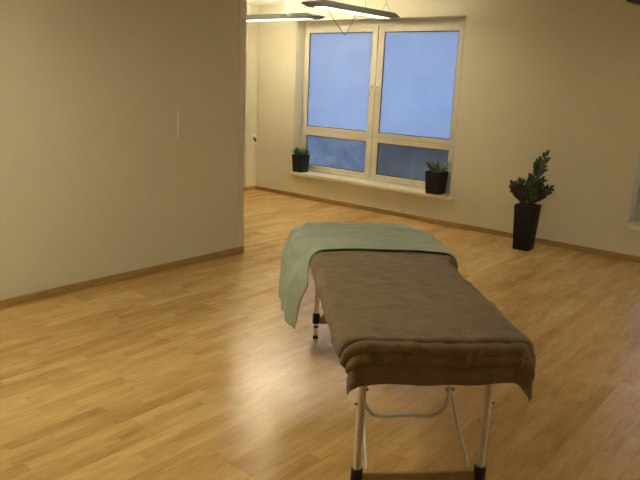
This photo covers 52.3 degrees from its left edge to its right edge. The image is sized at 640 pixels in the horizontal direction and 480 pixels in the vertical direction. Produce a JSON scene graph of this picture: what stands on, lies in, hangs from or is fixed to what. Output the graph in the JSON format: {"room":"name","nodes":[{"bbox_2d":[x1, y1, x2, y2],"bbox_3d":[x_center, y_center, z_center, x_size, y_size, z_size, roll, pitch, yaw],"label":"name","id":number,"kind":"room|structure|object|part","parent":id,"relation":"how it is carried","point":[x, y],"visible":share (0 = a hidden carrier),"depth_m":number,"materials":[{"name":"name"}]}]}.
{"room":"massage room","nodes":[
{"label":"massage room","id":0,"kind":"room"},
{"bbox_2d":[0,0,238,299],"bbox_3d":[-2.965,-0.584,3.090,0.120,2.530,7.060,13,17,38],"label":"wall","id":1,"kind":"structure","parent":0,"point":[119,118],"depth_m":4.76,"materials":[{"name":"paint"}]},
{"bbox_2d":[0,246,243,307],"bbox_3d":[-2.961,0.629,3.343,0.018,0.055,7.072,13,17,38],"label":"baseboard","id":2,"kind":"structure","parent":1,"relation":"attached to","point":[34,296],"depth_m":4.96,"materials":[{"name":"brown wood"}]},
{"bbox_2d":[236,0,246,246],"bbox_3d":[-0.732,-1.151,5.723,0.132,2.475,0.080,13,17,38],"label":"trim","id":3,"kind":"structure","parent":1,"relation":"attached to","point":[242,3],"depth_m":5.70,"materials":[{"name":"paint"}]},
{"bbox_2d":[244,4,258,186],"bbox_3d":[-4.111,-1.223,5.526,0.200,2.530,9.870,13,17,38],"label":"wall","id":4,"kind":"structure","parent":0,"point":[252,28],"depth_m":9.09,"materials":[{"name":"paint"}]},
{"bbox_2d":[244,186,254,190],"bbox_3d":[-4.022,-0.016,5.819,0.016,0.055,9.654,13,17,38],"label":"baseboard","id":5,"kind":"structure","parent":4,"relation":"attached to","point":[248,187],"depth_m":9.36,"materials":[{"name":"brown wood"}]},
{"bbox_2d":[251,134,255,176],"bbox_3d":[-0.943,-1.153,9.303,0.066,0.720,0.080,13,17,38],"label":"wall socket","id":6,"kind":"object","parent":4,"relation":"attached to","point":[253,136],"visible":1,"depth_m":9.23,"materials":[{"name":"white plastic"}]},
{"bbox_2d":[247,0,354,5],"bbox_3d":[-0.055,-1.624,2.279,10.270,0.120,10.270,13,17,38],"label":"ceiling","id":7,"kind":"structure","parent":0,"point":[253,2],"depth_m":8.39,"materials":[{"name":"paint"}]},
{"bbox_2d":[246,0,324,21],"bbox_3d":[-0.524,-2.711,7.576,1.360,0.297,0.230,13,17,38],"label":"pendant lamp","id":8,"kind":"object","parent":7,"relation":"hanging from","point":[283,16],"visible":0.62,"depth_m":7.41,"materials":[{"name":"grey metal"}]},
{"bbox_2d":[246,18,312,21],"bbox_3d":[-0.530,-2.568,7.611,1.080,0.002,0.130,13,17,38],"label":"diffuser","id":9,"kind":"object","parent":8,"relation":"attached to","point":[285,19],"depth_m":7.58,"materials":[{"name":"white plastic"}]},
{"bbox_2d":[301,0,399,34],"bbox_3d":[0.342,-2.323,6.566,0.230,0.503,1.360,14,18,39],"label":"pendant lamp","id":10,"kind":"object","parent":7,"relation":"hanging from","point":[327,5],"visible":1,"depth_m":6.44,"materials":[{"name":"grey metal"}]},
{"bbox_3d":[0.213,-2.175,6.535,0.006,0.220,0.464,14,18,39],"label":"slack cord","id":11,"kind":"part","parent":10,"relation":"part of","materials":[{"name":"metal"}]},
{"bbox_2d":[315,6,385,18],"bbox_3d":[0.340,-2.289,6.574,0.130,0.002,1.080,14,18,39],"label":"diffuser","id":12,"kind":"object","parent":10,"relation":"attached to","point":[355,13],"depth_m":6.52,"materials":[{"name":"white plastic"}]},
{"bbox_2d":[626,0,639,5],"bbox_3d":[2.916,-1.831,4.582,1.360,0.307,0.230,13,17,38],"label":"pendant lamp","id":13,"kind":"object","parent":7,"relation":"hanging from","point":[634,2],"visible":1,"depth_m":4.93,"materials":[{"name":"grey metal"}]},
{"bbox_2d":[0,189,639,479],"bbox_3d":[-0.232,0.955,2.824,10.270,0.100,10.070,13,17,38],"label":"floor","id":14,"kind":"structure","parent":0,"point":[196,371],"depth_m":3.45,"materials":[{"name":"brown wood"}]},
{"bbox_2d":[312,283,494,479],"bbox_3d":[0.300,0.475,3.203,0.786,0.699,1.850,1,14,-6],"label":"massage table","id":15,"kind":"object","parent":14,"relation":"on","point":[479,472],"visible":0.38,"depth_m":2.44,"materials":[{"name":"white metal"}]},
{"bbox_3d":[-0.014,0.261,3.977,0.031,0.425,0.030,1,14,-6],"label":"leg","id":16,"kind":"part","parent":15,"relation":"part of","materials":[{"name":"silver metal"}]},
{"bbox_3d":[0.145,0.655,2.373,0.031,0.425,0.030,1,14,-6],"label":"leg","id":17,"kind":"part","parent":15,"relation":"part of","materials":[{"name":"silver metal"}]},
{"bbox_2d":[279,221,457,328],"bbox_3d":[0.229,0.190,3.722,0.921,0.477,0.790,1,14,-6],"label":"blanket","id":18,"kind":"object","parent":15,"relation":"on","point":[304,241],"visible":0.98,"depth_m":3.53,"materials":[{"name":"green fabric"}]},
{"bbox_2d":[309,249,535,401],"bbox_3d":[0.342,0.245,3.070,0.806,0.228,1.768,1,14,-6],"label":"blanket","id":19,"kind":"object","parent":15,"relation":"on","point":[404,317],"visible":0.83,"depth_m":2.37,"materials":[{"name":"brown fabric"}]},
{"bbox_3d":[0.615,0.664,2.422,0.031,0.425,0.030,1,14,-6],"label":"leg","id":20,"kind":"part","parent":15,"relation":"part of","materials":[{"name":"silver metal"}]},
{"bbox_2d":[509,149,554,250],"bbox_3d":[2.095,-0.402,6.479,0.467,1.018,0.210,12,17,35],"label":"potted plant","id":21,"kind":"object","parent":14,"relation":"on","point":[526,215],"visible":1,"depth_m":6.45,"materials":[{"name":"green plant"}]},
{"bbox_3d":[2.066,-0.133,6.557,0.210,0.455,0.210,12,17,35],"label":"planter","id":22,"kind":"part","parent":21,"relation":"part of","materials":[{"name":"black plastic"}]},
{"bbox_2d":[256,0,639,256],"bbox_3d":[3.011,-1.093,6.283,10.270,2.530,0.320,13,17,38],"label":"wall","id":23,"kind":"structure","parent":0,"point":[562,77],"depth_m":6.78,"materials":[{"name":"paint"}]},
{"bbox_2d":[290,18,465,199],"bbox_3d":[0.659,-1.676,8.049,2.475,1.998,0.347,13,17,38],"label":"window","id":24,"kind":"structure","parent":23,"relation":"in","point":[381,97],"depth_m":8.06,"materials":[{"name":"paint"}]},
{"bbox_2d":[290,147,309,172],"bbox_3d":[-0.276,-1.092,8.852,0.273,0.331,0.254,-2,14,-17],"label":"potted plant","id":25,"kind":"object","parent":24,"relation":"on","point":[300,158],"visible":1,"depth_m":8.80,"materials":[{"name":"green plant"}]},
{"bbox_3d":[-0.263,-1.045,8.863,0.184,0.235,0.184,12,17,36],"label":"pot","id":26,"kind":"part","parent":25,"relation":"part of","materials":[{"name":"black plastic"}]},
{"bbox_3d":[0.201,-1.155,8.662,1.010,0.399,0.006,13,17,38],"label":"pane","id":27,"kind":"part","parent":24,"relation":"part of","materials":[{"name":"blue glass"}]},
{"bbox_3d":[0.208,-1.156,8.648,1.153,0.518,0.027,13,17,38],"label":"sash","id":28,"kind":"part","parent":24,"relation":"part of","materials":[{"name":"paint"}]},
{"bbox_3d":[0.240,-2.054,8.444,1.010,1.207,0.006,13,17,38],"label":"pane","id":29,"kind":"part","parent":24,"relation":"part of","materials":[{"name":"blue glass"}]},
{"bbox_3d":[0.248,-2.063,8.429,1.153,1.331,0.027,13,17,38],"label":"sash","id":30,"kind":"part","parent":24,"relation":"part of","materials":[{"name":"paint"}]},
{"bbox_3d":[0.593,-0.719,8.251,2.475,0.038,0.272,13,17,38],"label":"sill","id":31,"kind":"part","parent":24,"relation":"part of","materials":[{"name":"white paint"}]},
{"bbox_3d":[1.098,-0.945,7.938,1.143,0.518,0.027,13,17,38],"label":"sash","id":32,"kind":"part","parent":24,"relation":"part of","materials":[{"name":"paint"}]},
{"bbox_3d":[1.112,-0.939,7.935,1.000,0.399,0.006,13,17,38],"label":"pane","id":33,"kind":"part","parent":24,"relation":"part of","materials":[{"name":"blue glass"}]},
{"bbox_3d":[1.138,-1.853,7.719,1.143,1.331,0.027,13,17,38],"label":"sash","id":34,"kind":"part","parent":24,"relation":"part of","materials":[{"name":"paint"}]},
{"bbox_3d":[1.152,-1.838,7.718,1.000,1.207,0.006,13,17,38],"label":"pane","id":35,"kind":"part","parent":24,"relation":"part of","materials":[{"name":"blue glass"}]},
{"bbox_2d":[423,159,448,194],"bbox_3d":[1.347,-0.737,7.529,0.304,0.402,0.283,1,14,-5],"label":"potted plant","id":36,"kind":"object","parent":24,"relation":"on","point":[436,178],"visible":1,"depth_m":7.48,"materials":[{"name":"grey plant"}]},
{"bbox_3d":[1.344,-0.667,7.548,0.206,0.255,0.206,13,17,37],"label":"pot","id":37,"kind":"part","parent":36,"relation":"part of","materials":[{"name":"black plastic"}]},
{"bbox_2d":[255,186,639,261],"bbox_3d":[2.851,0.135,6.447,9.870,0.055,0.016,13,17,38],"label":"baseboard","id":38,"kind":"structure","parent":23,"relation":"attached to","point":[367,208],"depth_m":7.47,"materials":[{"name":"brown wood"}]},
{"bbox_2d":[628,182,639,230],"bbox_3d":[4.019,-0.881,5.371,2.475,1.998,0.347,13,17,38],"label":"window","id":39,"kind":"structure","parent":23,"relation":"in","point":[634,225],"depth_m":6.36,"materials":[{"name":"paint"}]},
{"bbox_3d":[3.953,0.077,5.572,2.475,0.038,0.272,13,17,38],"label":"sill","id":40,"kind":"part","parent":39,"relation":"part of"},
{"bbox_3d":[4.084,-0.921,5.469,2.440,1.960,0.103,13,17,38],"label":"frame","id":41,"kind":"part","parent":39,"relation":"part of","materials":[{"name":"paint"}]}
]}

